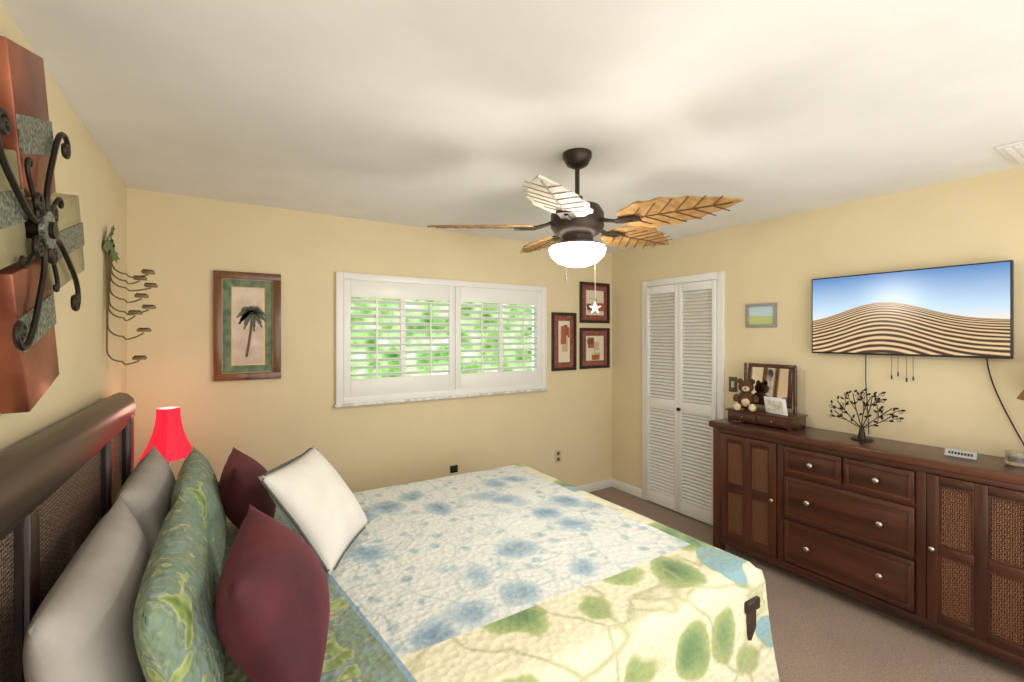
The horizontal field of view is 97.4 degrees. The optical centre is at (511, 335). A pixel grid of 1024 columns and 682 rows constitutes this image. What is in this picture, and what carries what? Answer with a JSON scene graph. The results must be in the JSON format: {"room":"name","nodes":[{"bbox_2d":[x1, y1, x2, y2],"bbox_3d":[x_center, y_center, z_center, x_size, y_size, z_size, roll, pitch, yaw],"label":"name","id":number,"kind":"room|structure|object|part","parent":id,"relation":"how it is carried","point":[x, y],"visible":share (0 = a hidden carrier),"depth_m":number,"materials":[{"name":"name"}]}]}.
{"room":"bedroom","nodes":[
{"label":"bedroom","id":0,"kind":"room"},
{"bbox_2d":[0,0,126,452],"bbox_3d":[-1.313,0.360,1.042,0.120,2.440,3.906,0,0,-32],"label":"wall","id":1,"kind":"structure","parent":0,"point":[91,372],"depth_m":1.85,"materials":[{"name":"paint"}]},
{"bbox_2d":[0,36,84,413],"bbox_3d":[-1.282,-0.285,1.200,0.096,0.967,0.967,0,0,-32],"label":"wall art","id":2,"kind":"object","parent":1,"relation":"attached to","point":[42,242],"visible":1,"depth_m":1.15,"materials":[{"name":"orange metal"}]},
{"bbox_2d":[103,225,157,364],"bbox_3d":[-1.865,-0.195,2.208,0.192,0.675,0.184,0,0,-32],"label":"candle sconce","id":3,"kind":"object","parent":1,"relation":"attached to","point":[109,246],"visible":1,"depth_m":2.17,"materials":[{"name":"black metal"}]},
{"bbox_2d":[127,188,611,506],"bbox_3d":[-0.631,0.360,3.716,3.897,2.440,0.120,0,0,-32],"label":"wall","id":4,"kind":"structure","parent":0,"point":[182,247],"depth_m":3.19,"materials":[{"name":"paint"}]},
{"bbox_2d":[213,270,280,380],"bbox_3d":[-1.721,-0.060,2.936,0.380,0.700,0.030,0,0,-32],"label":"framed picture","id":5,"kind":"object","parent":4,"relation":"attached to","point":[246,325],"visible":1,"depth_m":2.93,"materials":[{"name":"brown wood"}]},
{"bbox_2d":[334,272,547,407],"bbox_3d":[-0.504,0.030,3.771,1.890,0.970,0.165,0,0,-32],"label":"window frame","id":6,"kind":"structure","parent":4,"relation":"attached to","point":[342,401],"depth_m":3.54,"materials":[{"name":"white wood"}]},
{"bbox_2d":[343,279,541,396],"bbox_3d":[-0.469,0.020,3.716,1.766,0.850,0.083,0,0,-32],"label":"window shutters","id":7,"kind":"object","parent":4,"relation":"attached to","point":[454,297],"visible":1,"depth_m":3.63,"materials":[{"name":"white wood"}]},
{"bbox_2d":[450,465,457,472],"bbox_3d":[-0.482,1.110,3.736,0.070,0.060,0.006,0,0,-32],"label":"electrical outlet","id":8,"kind":"object","parent":4,"relation":"attached to","point":[453,468],"visible":1,"depth_m":3.73,"materials":[{"name":"black plastic"}]},
{"bbox_2d":[555,450,560,462],"bbox_3d":[0.443,1.163,4.322,0.070,0.115,0.008,0,0,-32],"label":"electrical outlet","id":9,"kind":"object","parent":4,"relation":"attached to","point":[557,455],"visible":1,"depth_m":4.32,"materials":[{"name":"beige plastic"}]},
{"bbox_2d":[551,312,576,370],"bbox_3d":[0.505,0.060,4.355,0.300,0.560,0.020,0,0,-32],"label":"picture","id":10,"kind":"object","parent":4,"relation":"attached to","point":[563,341],"visible":0.98,"depth_m":4.35,"materials":[{"name":"black"}]},
{"bbox_2d":[579,281,609,322],"bbox_3d":[0.843,-0.330,4.569,0.400,0.410,0.020,0,0,-32],"label":"picture","id":11,"kind":"object","parent":4,"relation":"attached to","point":[591,293],"visible":0.96,"depth_m":4.56,"materials":[{"name":"black"}]},
{"bbox_2d":[579,328,609,368],"bbox_3d":[0.843,0.130,4.569,0.400,0.410,0.020,0,0,-32],"label":"picture","id":12,"kind":"object","parent":4,"relation":"attached to","point":[594,347],"visible":0.96,"depth_m":4.56,"materials":[{"name":"black"}]},
{"bbox_2d":[577,478,611,492],"bbox_3d":[-0.595,1.538,3.659,3.897,0.085,0.016,0,0,-32],"label":"baseboard","id":13,"kind":"structure","parent":4,"relation":"attached to","point":[603,484],"depth_m":4.58,"materials":[{"name":"white wood"}]},
{"bbox_2d":[1,0,1023,252],"bbox_3d":[0.383,-0.910,2.118,4.137,0.100,3.906,0,0,-32],"label":"ceiling","id":14,"kind":"structure","parent":0,"point":[439,112],"depth_m":1.64,"materials":[{"name":"paint"}]},
{"bbox_2d":[427,148,743,312],"bbox_3d":[0.349,-0.481,2.167,1.307,0.755,1.349,0,0,-32],"label":"ceiling fan","id":15,"kind":"object","parent":14,"relation":"hanging from","point":[576,223],"visible":1,"depth_m":2.01,"materials":[{"name":"brown wood"}]},
{"bbox_3d":[0.309,-0.371,2.126,0.270,0.092,0.270,0,0,-32],"label":"lamp shade","id":16,"kind":"part","parent":15,"relation":"part of","materials":[{"name":"white glass"}]},
{"bbox_2d":[996,140,1023,164],"bbox_3d":[2.419,-0.851,2.039,0.350,0.017,0.250,0,0,-32],"label":"ceiling vent","id":17,"kind":"object","parent":14,"relation":"in","point":[1013,153],"visible":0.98,"depth_m":2.07,"materials":[{"name":"white"}]},
{"bbox_2d":[589,487,1023,681],"bbox_3d":[0.383,1.630,2.118,4.137,0.100,3.906,0,0,-32],"label":"floor","id":18,"kind":"structure","parent":0,"point":[821,633],"depth_m":2.34,"materials":[{"name":"carpet"}]},
{"bbox_2d":[0,392,779,681],"bbox_3d":[-0.407,0.926,1.974,2.376,1.308,1.904,0,0,-32],"label":"bed","id":19,"kind":"object","parent":18,"relation":"on","point":[520,572],"visible":0.75,"depth_m":1.61,"materials":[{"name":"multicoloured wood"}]},
{"bbox_3d":[-1.375,0.926,1.378,0.103,1.308,1.840,0,0,-32],"label":"headboard","id":20,"kind":"part","parent":19,"relation":"part of","materials":[{"name":"brown wood"}]},
{"bbox_2d":[22,445,369,681],"bbox_3d":[-0.917,0.715,1.662,0.931,0.404,1.570,0,0,-32],"label":"pillows","id":21,"kind":"object","parent":19,"relation":"on","point":[143,588],"visible":1,"depth_m":1.10,"materials":[{"name":"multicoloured fabric"}]},
{"bbox_2d":[709,418,1023,668],"bbox_3d":[2.063,1.105,2.707,0.407,0.950,1.700,0,0,-32],"label":"dresser","id":22,"kind":"object","parent":18,"relation":"on","point":[929,537],"visible":0.98,"depth_m":2.45,"materials":[{"name":"brown wood"}]},
{"bbox_2d":[726,362,807,430],"bbox_3d":[1.799,0.415,3.203,0.234,0.428,0.460,0,0,-32],"label":"stand","id":23,"kind":"object","parent":22,"relation":"on","point":[776,380],"visible":0.81,"depth_m":3.17,"materials":[{"name":"brown wood"}]},
{"bbox_2d":[733,378,758,411],"bbox_3d":[1.684,0.426,3.234,0.189,0.223,0.178,0,0,-32],"label":"teddy bear","id":24,"kind":"object","parent":23,"relation":"on","point":[745,398],"visible":1,"depth_m":3.23},
{"bbox_2d":[764,396,787,415],"bbox_3d":[1.809,0.479,3.072,0.097,0.114,0.163,0,0,-32],"label":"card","id":25,"kind":"object","parent":23,"relation":"on","point":[774,405],"visible":0.96,"depth_m":3.05,"materials":[{"name":"white paper"}]},
{"bbox_2d":[829,388,905,441],"bbox_3d":[2.120,0.473,2.700,0.110,0.311,0.384,0,0,-32],"label":"decor","id":26,"kind":"object","parent":22,"relation":"on","point":[861,435],"visible":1,"depth_m":2.70,"materials":[{"name":"grey metal"}]},
{"bbox_2d":[944,447,977,459],"bbox_3d":[2.323,0.611,2.327,0.030,0.036,0.120,0,0,-32],"label":"power strip","id":27,"kind":"object","parent":22,"relation":"on","point":[961,453],"visible":1,"depth_m":2.32,"materials":[{"name":"white plastic"}]},
{"bbox_2d":[1005,450,1023,466],"bbox_3d":[2.458,0.598,2.187,0.084,0.062,0.084,0,0,-32],"label":"glass candle","id":28,"kind":"object","parent":22,"relation":"on","point":[1014,457],"visible":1,"depth_m":2.17,"materials":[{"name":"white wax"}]},
{"bbox_2d":[1016,390,1023,399],"bbox_3d":[2.528,0.349,2.001,0.380,0.560,0.380,0,0,-32],"label":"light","id":29,"kind":"object","parent":22,"relation":"on","point":[1020,396],"visible":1,"depth_m":2.10,"materials":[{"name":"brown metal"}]},
{"bbox_3d":[-1.855,1.250,2.506,0.473,0.660,0.530,0,0,-32],"label":"nightstand","id":30,"kind":"object","parent":18,"relation":"on","visible":0},
{"bbox_2d":[138,407,192,467],"bbox_3d":[-1.889,0.659,2.473,0.261,0.520,0.261,0,0,-32],"label":"table lamp","id":31,"kind":"object","parent":30,"relation":"on","point":[169,441],"visible":0.73,"depth_m":2.43,"materials":[{"name":"red fabric"}]},
{"bbox_2d":[612,166,1023,522],"bbox_3d":[2.079,0.360,3.194,0.120,2.440,3.906,0,0,-32],"label":"wall","id":32,"kind":"structure","parent":0,"point":[943,402],"depth_m":2.91,"materials":[{"name":"paint"}]},
{"bbox_2d":[612,478,641,497],"bbox_3d":[1.162,1.538,4.516,0.013,0.085,0.380,0,0,-32],"label":"baseboard","id":33,"kind":"structure","parent":32,"relation":"attached to","point":[614,483],"depth_m":4.51,"materials":[{"name":"white wood"}]},
{"bbox_2d":[646,280,716,525],"bbox_3d":[1.468,0.555,3.982,0.064,2.020,0.724,0,0,-32],"label":"closet door","id":34,"kind":"structure","parent":32,"relation":"in","point":[679,484],"depth_m":3.96,"materials":[{"name":"white wood"}]},
{"bbox_2d":[642,271,724,499],"bbox_3d":[1.489,0.530,3.995,0.018,2.100,0.850,0,0,-32],"label":"trim","id":35,"kind":"structure","parent":32,"relation":"attached to","point":[719,276],"depth_m":3.78,"materials":[{"name":"white wood"}]},
{"bbox_2d":[729,377,736,391],"bbox_3d":[1.758,0.390,3.579,0.010,0.120,0.070,0,0,-32],"label":"light switch","id":36,"kind":"object","parent":32,"relation":"attached to","point":[732,384],"visible":1,"depth_m":3.58,"materials":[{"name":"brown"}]},
{"bbox_2d":[746,303,776,327],"bbox_3d":[1.875,-0.150,3.387,0.018,0.180,0.230,0,0,-32],"label":"landscape picture","id":37,"kind":"object","parent":32,"relation":"attached to","point":[762,315],"visible":1,"depth_m":3.38,"materials":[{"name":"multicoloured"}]},
{"bbox_2d":[812,260,1013,358],"bbox_3d":[2.296,-0.130,2.665,0.072,0.500,0.920,0,0,-32],"label":"television","id":38,"kind":"object","parent":32,"relation":"attached to","point":[962,311],"depth_m":2.56,"materials":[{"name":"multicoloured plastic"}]},
{"bbox_2d":[865,355,1023,444],"bbox_3d":[2.406,0.365,2.527,0.024,0.510,0.695,0,0,-32],"label":"cable","id":39,"kind":"object","parent":38,"relation":"hanging from","point":[913,380],"visible":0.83,"depth_m":2.36,"materials":[{"name":"black plastic"}]},
{"label":"outside","id":40,"kind":"structure","parent":0,"visible":0},
{"bbox_2d":[351,297,531,378],"bbox_3d":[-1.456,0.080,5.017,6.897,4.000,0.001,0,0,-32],"label":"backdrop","id":41,"kind":"structure","parent":40,"point":[358,371],"depth_m":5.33,"materials":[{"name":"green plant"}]}
]}

